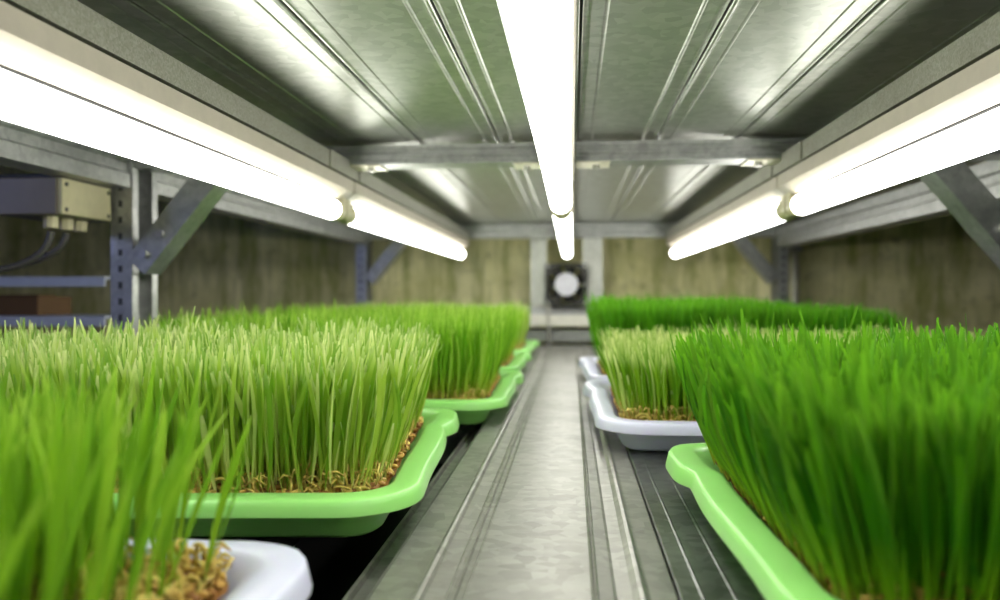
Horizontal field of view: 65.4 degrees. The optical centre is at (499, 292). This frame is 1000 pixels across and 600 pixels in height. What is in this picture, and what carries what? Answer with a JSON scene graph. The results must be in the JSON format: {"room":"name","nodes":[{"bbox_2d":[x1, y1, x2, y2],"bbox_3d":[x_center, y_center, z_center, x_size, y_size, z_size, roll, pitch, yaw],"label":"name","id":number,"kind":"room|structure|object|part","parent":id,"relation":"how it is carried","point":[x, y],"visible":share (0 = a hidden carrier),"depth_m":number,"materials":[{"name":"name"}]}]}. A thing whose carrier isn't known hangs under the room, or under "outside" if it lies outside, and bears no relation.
{"room":"indoor farm","nodes":[
{"label":"indoor farm","id":0,"kind":"room"},
{"bbox_2d":[0,0,999,351],"bbox_3d":[0.227,0.050,2.452,5.200,2.100,0.195,0,0,5],"label":"wall","id":1,"kind":"structure","parent":0,"point":[923,271],"depth_m":2.38,"materials":[{"name":"wood"}]},
{"bbox_2d":[789,246,801,305],"bbox_3d":[0.861,0.455,2.276,0.032,1.290,0.038,0,0,5],"label":"conduit pipe","id":2,"kind":"object","parent":1,"relation":"attached to","point":[795,250],"visible":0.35,"depth_m":2.26,"materials":[{"name":"metal"}]},
{"bbox_2d":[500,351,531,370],"bbox_3d":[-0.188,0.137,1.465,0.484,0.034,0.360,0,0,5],"label":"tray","id":3,"kind":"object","parent":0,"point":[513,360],"depth_m":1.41,"materials":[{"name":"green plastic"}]},
{"bbox_2d":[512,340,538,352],"bbox_3d":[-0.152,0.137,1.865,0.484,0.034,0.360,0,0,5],"label":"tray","id":4,"kind":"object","parent":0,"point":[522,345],"depth_m":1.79,"materials":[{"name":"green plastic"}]},
{"bbox_3d":[0.044,1.150,0.478,5.200,0.100,4.160,0,0,5],"label":"floor","id":5,"kind":"structure","parent":0,"visible":0},
{"bbox_2d":[0,175,110,325],"bbox_3d":[-1.314,0.400,1.542,1.200,1.400,0.130,0,0,5],"label":"rack","id":6,"kind":"object","parent":5,"relation":"on","point":[87,319],"visible":0.21,"depth_m":1.43,"materials":[{"name":"metal"}]},
{"bbox_2d":[0,175,50,177],"bbox_3d":[-1.314,-0.209,1.542,1.200,0.018,0.130,0,0,5],"label":"shelf","id":7,"kind":"object","parent":6,"relation":"attached to","point":[1,176],"depth_m":1.44,"materials":[{"name":"metal"}]},
{"bbox_2d":[0,295,71,315],"bbox_3d":[-0.952,0.023,1.514,0.191,0.040,0.104,0,0,5],"label":"cardboard box","id":8,"kind":"object","parent":6,"relation":"on","point":[10,305],"visible":1,"depth_m":1.46,"materials":[{"name":"brown cardboard"}]},
{"bbox_2d":[0,314,110,325],"bbox_3d":[-1.314,0.052,1.542,1.200,0.018,0.130,0,0,5],"label":"shelf","id":9,"kind":"object","parent":6,"relation":"attached to","point":[87,319],"depth_m":1.43,"materials":[{"name":"metal"}]},
{"bbox_2d":[0,277,110,286],"bbox_3d":[-1.314,-0.021,1.542,1.200,0.018,0.130,0,0,5],"label":"shelf","id":10,"kind":"object","parent":6,"relation":"attached to","point":[4,281],"depth_m":1.43,"materials":[{"name":"metal"}]},
{"bbox_2d":[0,119,999,463],"bbox_3d":[0.089,0.452,1.031,1.252,1.296,2.570,0,0,5],"label":"storage rack","id":11,"kind":"object","parent":5,"relation":"on","point":[144,243],"visible":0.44,"depth_m":1.05,"materials":[{"name":"metal"}]},
{"bbox_2d":[0,177,110,231],"bbox_3d":[-0.568,-0.111,1.000,0.085,0.060,0.105,0,0,5],"label":"junction box","id":12,"kind":"object","parent":11,"relation":"attached to","point":[61,203],"visible":1,"depth_m":0.95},
{"bbox_2d":[0,231,54,272],"bbox_3d":[-0.705,-0.093,0.936,0.308,0.140,0.020,0,0,-16],"label":"power cable","id":13,"kind":"object","parent":12,"relation":"attached to","point":[48,241],"visible":1,"depth_m":0.97,"materials":[{"name":"black rubber"}]},
{"bbox_2d":[0,233,69,268],"bbox_3d":[-0.734,-0.093,0.975,0.365,0.140,0.030,0,0,-12],"label":"power cable","id":14,"kind":"object","parent":12,"relation":"attached to","point":[65,237],"visible":0.7,"depth_m":1.00,"materials":[{"name":"black rubber"}]},
{"bbox_3d":[-0.529,-0.118,0.997,0.006,0.044,0.101,0,0,5],"label":"lid","id":15,"kind":"part","parent":12,"relation":"part of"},
{"bbox_3d":[-0.508,0.452,1.083,0.031,1.296,0.064,0,0,5],"label":"post","id":16,"kind":"part","parent":11,"relation":"part of","materials":[{"name":"metal"}]},
{"bbox_2d":[77,0,345,143],"bbox_3d":[-0.315,-0.210,0.416,0.100,0.021,1.270,0,0,5],"label":"plank","id":17,"kind":"object","parent":11,"relation":"on","point":[127,14],"visible":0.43,"depth_m":0.67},
{"bbox_2d":[132,537,302,547],"bbox_3d":[-0.177,0.166,1.021,0.153,0.020,2.500,0,0,5],"label":"plank","id":18,"kind":"object","parent":11,"relation":"on","point":[286,541],"visible":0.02,"depth_m":0.50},
{"bbox_2d":[0,306,458,536],"bbox_3d":[-0.282,0.083,0.644,0.484,0.143,0.372,0,0,0],"label":"tray","id":19,"kind":"object","parent":18,"relation":"on","point":[341,438],"visible":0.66,"depth_m":0.49,"materials":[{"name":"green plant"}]},
{"bbox_2d":[1,0,469,239],"bbox_3d":[-0.220,-0.162,1.007,0.124,0.023,2.445,0,0,5],"label":"rail","id":20,"kind":"object","parent":11,"relation":"attached to","point":[73,18],"visible":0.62,"depth_m":0.60,"materials":[{"name":"grey metal"}]},
{"bbox_2d":[0,0,353,220],"bbox_3d":[-0.273,-0.123,0.438,0.040,0.055,1.231,0,0,5],"label":"lamp","id":21,"kind":"object","parent":20,"relation":"attached to","point":[52,82],"visible":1,"depth_m":0.54,"materials":[{"name":"white paint"}]},
{"bbox_3d":[-0.216,-0.167,1.047,0.124,0.002,0.046,0,0,5],"label":"hanger plate","id":22,"kind":"part","parent":20,"relation":"part of","materials":[{"name":"metal"}]},
{"bbox_2d":[338,182,468,258],"bbox_3d":[-0.162,-0.123,1.640,0.040,0.055,1.174,0,0,5],"label":"lamp","id":23,"kind":"object","parent":20,"relation":"attached to","point":[368,210],"visible":0.83,"depth_m":1.34,"materials":[{"name":"white paint"}]},
{"bbox_2d":[131,0,420,143],"bbox_3d":[-0.213,-0.210,0.406,0.100,0.021,1.270,0,0,5],"label":"ceiling panel","id":24,"kind":"object","parent":11,"relation":"on","point":[265,41],"visible":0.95,"depth_m":0.67,"materials":[{"name":"grey metal"}]},
{"bbox_3d":[-0.398,0.452,2.278,0.031,1.296,0.064,0,0,5],"label":"post","id":25,"kind":"part","parent":11,"relation":"part of","materials":[{"name":"metal"}]},
{"bbox_2d":[292,424,472,599],"bbox_3d":[-0.194,0.224,0.997,0.430,0.004,2.450,0,0,5],"label":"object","id":26,"kind":"object","parent":11,"relation":"attached to","point":[335,564],"visible":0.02,"depth_m":0.66,"materials":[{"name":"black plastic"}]},
{"bbox_2d":[282,0,497,142],"bbox_3d":[-0.111,-0.210,0.397,0.100,0.021,1.270,0,0,5],"label":"ceiling panel","id":27,"kind":"object","parent":11,"relation":"on","point":[403,51],"visible":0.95,"depth_m":0.67,"materials":[{"name":"grey metal"}]},
{"bbox_2d":[321,143,466,223],"bbox_3d":[-0.200,-0.210,1.663,0.100,0.021,1.226,0,0,5],"label":"plank","id":28,"kind":"object","parent":11,"relation":"on","point":[387,177],"visible":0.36,"depth_m":1.55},
{"bbox_2d":[348,141,502,223],"bbox_3d":[-0.098,-0.210,1.653,0.100,0.021,1.226,0,0,5],"label":"plank","id":29,"kind":"object","parent":11,"relation":"on","point":[442,186],"visible":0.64,"depth_m":1.53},
{"bbox_2d":[424,139,537,223],"bbox_3d":[0.004,-0.210,1.644,0.100,0.021,1.226,0,0,5],"label":"plank","id":30,"kind":"object","parent":11,"relation":"on","point":[499,190],"visible":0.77,"depth_m":1.52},
{"bbox_3d":[0.211,0.051,2.286,1.240,0.026,0.028,0,0,5],"label":"rail","id":31,"kind":"part","parent":11,"relation":"part of","materials":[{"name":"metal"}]},
{"bbox_2d":[433,0,579,140],"bbox_3d":[-0.009,-0.210,0.388,0.100,0.021,1.270,0,0,5],"label":"plank","id":32,"kind":"object","parent":11,"relation":"on","point":[477,30],"visible":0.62,"depth_m":0.66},
{"bbox_2d":[342,344,677,599],"bbox_3d":[0.056,0.161,0.999,0.179,0.028,2.500,0,0,5],"label":"metal shelf","id":33,"kind":"object","parent":11,"relation":"on","point":[536,500],"visible":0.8,"depth_m":0.53,"materials":[{"name":"silver metal"}]},
{"bbox_2d":[500,140,575,223],"bbox_3d":[0.106,-0.210,1.634,0.100,0.021,1.226,0,0,5],"label":"plank","id":34,"kind":"object","parent":11,"relation":"on","point":[532,183],"visible":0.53,"depth_m":1.53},
{"bbox_2d":[531,239,546,304],"bbox_3d":[0.114,-0.080,2.297,0.047,0.231,0.028,0,0,5],"label":"channel","id":35,"kind":"object","parent":11,"relation":"on","point":[538,246],"visible":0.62,"depth_m":2.29,"materials":[{"name":"metal"}]},
{"bbox_2d":[547,326,551,343],"bbox_3d":[0.144,0.123,2.289,0.014,0.054,0.014,0,0,5],"label":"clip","id":36,"kind":"object","parent":11,"relation":"attached to","point":[547,326],"visible":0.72,"depth_m":2.28,"materials":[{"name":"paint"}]},
{"bbox_3d":[0.211,0.080,2.279,1.240,0.032,0.043,0,0,5],"label":"rail","id":37,"kind":"part","parent":11,"relation":"part of","materials":[{"name":"grey metal"}]},
{"bbox_3d":[0.213,0.127,2.300,1.240,0.033,0.020,0,0,5],"label":"rail","id":38,"kind":"part","parent":11,"relation":"part of","materials":[{"name":"metal"}]},
{"bbox_2d":[513,0,609,216],"bbox_3d":[0.077,-0.162,0.980,0.124,0.023,2.445,0,0,5],"label":"rail","id":39,"kind":"object","parent":11,"relation":"attached to","point":[577,164],"visible":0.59,"depth_m":1.00,"materials":[{"name":"grey metal"}]},
{"bbox_2d":[500,0,575,214],"bbox_3d":[0.022,-0.123,0.387,0.031,0.055,1.185,0,0,5],"label":"lamp","id":40,"kind":"object","parent":39,"relation":"attached to","point":[541,33],"visible":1,"depth_m":0.37,"materials":[{"name":"white paint"}]},
{"bbox_3d":[0.081,-0.167,1.020,0.124,0.002,0.046,0,0,5],"label":"hanger plate","id":41,"kind":"part","parent":39,"relation":"part of","materials":[{"name":"metal"}]},
{"bbox_2d":[551,185,573,258],"bbox_3d":[0.133,-0.123,1.589,0.031,0.055,1.220,0,0,5],"label":"lamp","id":42,"kind":"object","parent":39,"relation":"attached to","point":[563,223],"visible":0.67,"depth_m":1.25,"materials":[{"name":"white paint"}]},
{"bbox_2d":[545,263,587,304],"bbox_3d":[0.192,-0.025,2.252,0.121,0.121,0.030,0,0,5],"label":"fan","id":43,"kind":"object","parent":11,"relation":"attached to","point":[565,284],"visible":0.99,"depth_m":2.24,"materials":[{"name":"black plastic"}]},
{"bbox_2d":[547,304,550,344],"bbox_3d":[0.142,0.109,2.258,0.007,0.153,0.034,0,0,15],"label":"cable","id":44,"kind":"object","parent":43,"relation":"hanging from","point":[548,321],"visible":0.85,"depth_m":2.25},
{"bbox_3d":[0.151,-0.023,2.259,0.023,0.038,0.018,0,0,5],"label":"blade","id":45,"kind":"part","parent":43,"relation":"part of","materials":[{"name":"black plastic"}]},
{"bbox_3d":[0.165,0.008,2.260,0.037,0.037,0.009,0,0,34],"label":"blade","id":46,"kind":"part","parent":43,"relation":"part of","materials":[{"name":"black plastic"}]},
{"bbox_3d":[0.166,-0.060,2.256,0.043,0.030,0.012,0,0,-25],"label":"blade","id":47,"kind":"part","parent":43,"relation":"part of","materials":[{"name":"black plastic"}]},
{"bbox_3d":[0.202,-0.065,2.254,0.041,0.027,0.005,0,0,-24],"label":"blade","id":48,"kind":"part","parent":43,"relation":"part of","materials":[{"name":"black plastic"}]},
{"bbox_3d":[0.203,0.017,2.252,0.043,0.023,0.008,0,0,30],"label":"blade","id":49,"kind":"part","parent":43,"relation":"part of","materials":[{"name":"black plastic"}]},
{"bbox_3d":[0.230,-0.005,2.252,0.032,0.034,0.018,0,0,5],"label":"blade","id":50,"kind":"part","parent":43,"relation":"part of","materials":[{"name":"black plastic"}]},
{"bbox_3d":[0.232,-0.045,2.251,0.028,0.040,0.018,0,0,5],"label":"blade","id":51,"kind":"part","parent":43,"relation":"part of","materials":[{"name":"black plastic"}]},
{"bbox_2d":[583,238,602,304],"bbox_3d":[0.271,-0.080,2.283,0.058,0.231,0.028,0,0,5],"label":"channel","id":52,"kind":"object","parent":11,"relation":"on","point":[592,247],"visible":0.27,"depth_m":2.27,"materials":[{"name":"metal"}]},
{"bbox_2d":[575,134,655,223],"bbox_3d":[0.208,-0.210,1.625,0.100,0.021,1.226,0,0,5],"label":"plank","id":53,"kind":"object","parent":11,"relation":"on","point":[599,193],"visible":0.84,"depth_m":1.50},
{"bbox_2d":[578,0,729,139],"bbox_3d":[0.093,-0.210,0.378,0.100,0.021,1.270,0,0,5],"label":"plank","id":54,"kind":"object","parent":11,"relation":"on","point":[637,57],"visible":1,"depth_m":0.66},
{"bbox_2d":[611,135,735,222],"bbox_3d":[0.310,-0.210,1.615,0.100,0.021,1.226,0,0,5],"label":"plank","id":55,"kind":"object","parent":11,"relation":"on","point":[652,187],"visible":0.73,"depth_m":1.49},
{"bbox_2d":[591,346,764,599],"bbox_3d":[0.222,0.161,0.984,0.153,0.020,2.500,0,0,5],"label":"plank","id":56,"kind":"object","parent":11,"relation":"on","point":[700,565],"visible":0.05,"depth_m":0.47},
{"bbox_2d":[578,289,904,380],"bbox_3d":[0.371,0.072,1.263,0.484,0.158,0.360,0,0,5],"label":"tray","id":57,"kind":"object","parent":56,"relation":"on","point":[629,313],"visible":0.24,"depth_m":1.13,"materials":[{"name":"white plastic"}]},
{"bbox_2d":[578,356,607,380],"bbox_3d":[0.371,0.134,1.263,0.484,0.034,0.360,0,0,5],"label":"tray","id":58,"kind":"object","parent":57,"relation":"attached to","point":[593,368],"depth_m":1.25,"materials":[{"name":"white plastic"}]},
{"bbox_2d":[583,320,985,451],"bbox_3d":[0.337,0.091,0.871,0.484,0.120,0.360,0,0,6],"label":"tray","id":59,"kind":"object","parent":56,"relation":"on","point":[643,400],"visible":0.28,"depth_m":0.75,"materials":[{"name":"green plant"}]},
{"bbox_2d":[583,380,705,451],"bbox_3d":[0.337,0.134,0.871,0.484,0.034,0.360,0,0,6],"label":"tray","id":60,"kind":"object","parent":59,"relation":"attached to","point":[645,426],"depth_m":0.74,"materials":[{"name":"white plastic"}]},
{"bbox_2d":[647,135,810,222],"bbox_3d":[0.412,-0.210,1.606,0.100,0.021,1.226,0,0,5],"label":"plank","id":61,"kind":"object","parent":11,"relation":"on","point":[712,181],"visible":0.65,"depth_m":1.49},
{"bbox_2d":[658,0,880,138],"bbox_3d":[0.195,-0.210,0.369,0.100,0.021,1.270,0,0,5],"label":"plank","id":62,"kind":"object","parent":11,"relation":"on","point":[757,49],"visible":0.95,"depth_m":0.66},
{"bbox_3d":[0.779,0.452,2.170,0.031,1.296,0.064,0,0,5],"label":"post","id":63,"kind":"part","parent":11,"relation":"part of","materials":[{"name":"metal"}]},
{"bbox_2d":[666,11,999,237],"bbox_3d":[0.371,-0.162,0.952,0.124,0.023,2.445,0,0,5],"label":"rail","id":64,"kind":"object","parent":11,"relation":"attached to","point":[983,40],"visible":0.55,"depth_m":0.67,"materials":[{"name":"grey metal"}]},
{"bbox_2d":[666,176,794,257],"bbox_3d":[0.430,-0.123,1.585,0.040,0.055,1.174,0,0,5],"label":"lamp","id":65,"kind":"object","parent":64,"relation":"attached to","point":[762,207],"visible":0.8,"depth_m":1.28,"materials":[{"name":"white paint"}]},
{"bbox_3d":[0.375,-0.167,0.993,0.124,0.002,0.046,0,0,5],"label":"hanger plate","id":66,"kind":"part","parent":64,"relation":"part of","materials":[{"name":"metal"}]},
{"bbox_2d":[777,49,999,216],"bbox_3d":[0.319,-0.123,0.383,0.040,0.055,1.231,0,0,5],"label":"lamp","id":67,"kind":"object","parent":64,"relation":"attached to","point":[956,120],"visible":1,"depth_m":0.62,"materials":[{"name":"white paint"}]},
{"bbox_2d":[739,0,999,136],"bbox_3d":[0.297,-0.210,0.359,0.100,0.021,1.270,0,0,5],"label":"plank","id":68,"kind":"object","parent":11,"relation":"on","point":[894,37],"visible":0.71,"depth_m":0.66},
{"bbox_2d":[785,161,981,221],"bbox_3d":[0.719,-0.210,1.578,0.100,0.021,1.226,0,0,5],"label":"plank","id":69,"kind":"object","parent":11,"relation":"on","point":[968,163],"visible":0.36,"depth_m":1.60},
{"bbox_3d":[-0.451,0.166,1.046,0.083,0.020,2.500,0,0,5],"label":"plank","id":70,"kind":"object","parent":11,"relation":"on","visible":0},
{"bbox_2d":[0,336,311,599],"bbox_3d":[-0.338,0.086,0.226,0.486,0.136,0.364,0,0,5],"label":"tray","id":71,"kind":"object","parent":70,"relation":"on","point":[59,538],"visible":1,"depth_m":0.30,"materials":[{"name":"green plant"}]},
{"bbox_2d":[125,539,311,599],"bbox_3d":[-0.338,0.137,0.226,0.486,0.034,0.364,0,0,5],"label":"tray","id":72,"kind":"object","parent":71,"relation":"attached to","point":[237,570],"depth_m":0.34,"materials":[{"name":"white plastic"}]},
{"bbox_3d":[-0.331,0.166,1.035,0.153,0.020,2.500,0,0,5],"label":"plank","id":73,"kind":"object","parent":11,"relation":"on","visible":0},
{"bbox_2d":[140,299,523,424],"bbox_3d":[-0.214,0.079,1.068,0.484,0.149,0.360,0,0,4],"label":"tray","id":74,"kind":"object","parent":73,"relation":"on","point":[467,379],"visible":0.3,"depth_m":0.93,"materials":[{"name":"green plant"}]},
{"bbox_2d":[424,370,523,424],"bbox_3d":[-0.214,0.137,1.068,0.484,0.034,0.360,0,0,4],"label":"tray","id":75,"kind":"object","parent":74,"relation":"attached to","point":[473,403],"depth_m":0.91,"materials":[{"name":"green plastic"}]},
{"bbox_2d":[263,296,531,370],"bbox_3d":[-0.188,0.079,1.465,0.484,0.149,0.360,0,0,5],"label":"tray","id":76,"kind":"object","parent":73,"relation":"on","point":[513,360],"visible":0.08,"depth_m":1.43,"materials":[{"name":"green plastic"}]},
{"bbox_2d":[334,297,538,352],"bbox_3d":[-0.152,0.081,1.865,0.484,0.147,0.360,0,0,5],"label":"tray","id":77,"kind":"object","parent":73,"relation":"on","point":[522,344],"visible":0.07,"depth_m":1.81,"materials":[{"name":"green plastic"}]},
{"bbox_3d":[0.531,0.161,0.955,0.153,0.020,2.500,0,0,5],"label":"plank","id":78,"kind":"object","parent":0,"visible":0},
{"bbox_2d":[665,306,999,599],"bbox_3d":[0.354,0.079,0.428,0.494,0.145,0.380,0,0,5],"label":"tray","id":79,"kind":"object","parent":78,"relation":"on","point":[865,468],"visible":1,"depth_m":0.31,"materials":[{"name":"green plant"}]}
]}

